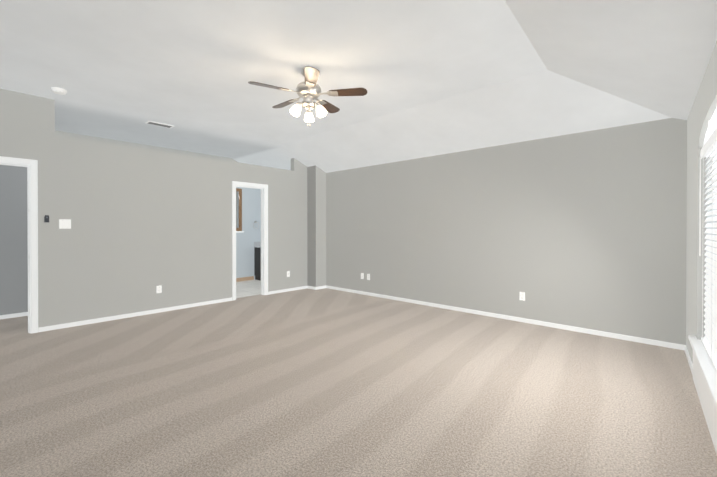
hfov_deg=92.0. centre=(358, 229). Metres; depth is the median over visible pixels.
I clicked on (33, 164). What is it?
door frame
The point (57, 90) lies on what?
smoke detector
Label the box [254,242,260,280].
bathroom vanity
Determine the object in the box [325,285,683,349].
baseboard
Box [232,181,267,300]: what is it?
door frame
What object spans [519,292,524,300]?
electrical outlet
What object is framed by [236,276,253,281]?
baseboard
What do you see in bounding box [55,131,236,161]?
niche shelf
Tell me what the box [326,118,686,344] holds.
wall
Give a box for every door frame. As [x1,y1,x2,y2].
[0,156,37,333]
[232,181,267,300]
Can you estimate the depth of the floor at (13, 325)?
4.52 m
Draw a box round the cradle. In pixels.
[44,215,48,221]
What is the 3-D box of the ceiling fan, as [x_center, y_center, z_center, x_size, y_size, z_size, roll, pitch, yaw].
[-0.543,-1.332,3.555,1.100,0.585,1.148,0,0,43]
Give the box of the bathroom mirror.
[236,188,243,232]
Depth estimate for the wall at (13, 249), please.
4.91 m
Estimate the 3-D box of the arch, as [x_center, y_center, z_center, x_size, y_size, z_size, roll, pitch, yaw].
[2.295,-0.729,2.194,0.024,0.169,1.600,0,0,40]
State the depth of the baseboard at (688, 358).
3.25 m
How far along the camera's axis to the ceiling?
3.38 m
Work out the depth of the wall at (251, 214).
8.40 m
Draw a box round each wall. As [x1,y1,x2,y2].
[0,89,306,327]
[0,165,27,314]
[236,187,260,279]
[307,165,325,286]
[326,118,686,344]
[686,41,716,363]
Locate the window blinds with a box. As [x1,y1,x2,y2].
[699,128,716,369]
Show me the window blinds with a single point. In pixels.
(708, 150)
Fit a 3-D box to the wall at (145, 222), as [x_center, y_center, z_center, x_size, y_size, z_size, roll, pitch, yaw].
[-2.788,-0.204,5.537,0.120,2.900,5.740,0,0,43]
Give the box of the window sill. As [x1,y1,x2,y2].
[688,335,716,409]
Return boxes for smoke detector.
[51,87,66,94]
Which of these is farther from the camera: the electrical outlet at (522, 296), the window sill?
the electrical outlet at (522, 296)
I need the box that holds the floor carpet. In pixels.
[0,288,716,476]
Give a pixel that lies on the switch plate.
(64, 223)
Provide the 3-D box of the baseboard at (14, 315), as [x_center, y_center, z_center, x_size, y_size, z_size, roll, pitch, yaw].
[-4.924,1.221,4.891,0.013,0.057,2.450,0,0,43]
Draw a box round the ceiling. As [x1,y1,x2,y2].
[0,0,716,172]
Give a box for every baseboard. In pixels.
[0,312,27,318]
[38,297,231,331]
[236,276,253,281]
[268,286,308,294]
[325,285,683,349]
[684,345,692,375]
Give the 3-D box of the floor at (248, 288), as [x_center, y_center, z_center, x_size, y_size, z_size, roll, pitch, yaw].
[-2.368,1.298,7.534,1.910,0.116,3.500,0,0,43]
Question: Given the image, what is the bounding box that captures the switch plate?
[59,219,70,228]
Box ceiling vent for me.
[146,121,173,127]
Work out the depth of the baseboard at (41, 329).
4.90 m
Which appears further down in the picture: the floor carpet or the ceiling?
the floor carpet
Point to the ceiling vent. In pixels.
(159, 124)
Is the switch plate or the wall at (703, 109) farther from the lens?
the switch plate
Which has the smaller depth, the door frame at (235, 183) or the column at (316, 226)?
the door frame at (235, 183)
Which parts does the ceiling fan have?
blade, blade, lamp shade, motor, lamp shade, blade, lamp shade, blade, blade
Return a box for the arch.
[702,120,716,147]
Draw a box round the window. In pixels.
[692,108,716,453]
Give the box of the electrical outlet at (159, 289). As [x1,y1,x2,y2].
[156,285,161,292]
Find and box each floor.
[0,316,27,335]
[236,280,260,297]
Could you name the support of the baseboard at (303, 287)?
attached to the wall at (145, 222)
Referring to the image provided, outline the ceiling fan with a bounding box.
[248,66,366,126]
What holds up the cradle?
attached to the wall at (145, 222)
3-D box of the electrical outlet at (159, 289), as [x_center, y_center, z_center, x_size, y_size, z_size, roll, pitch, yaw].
[-3.004,0.898,5.212,0.008,0.114,0.070,0,0,43]

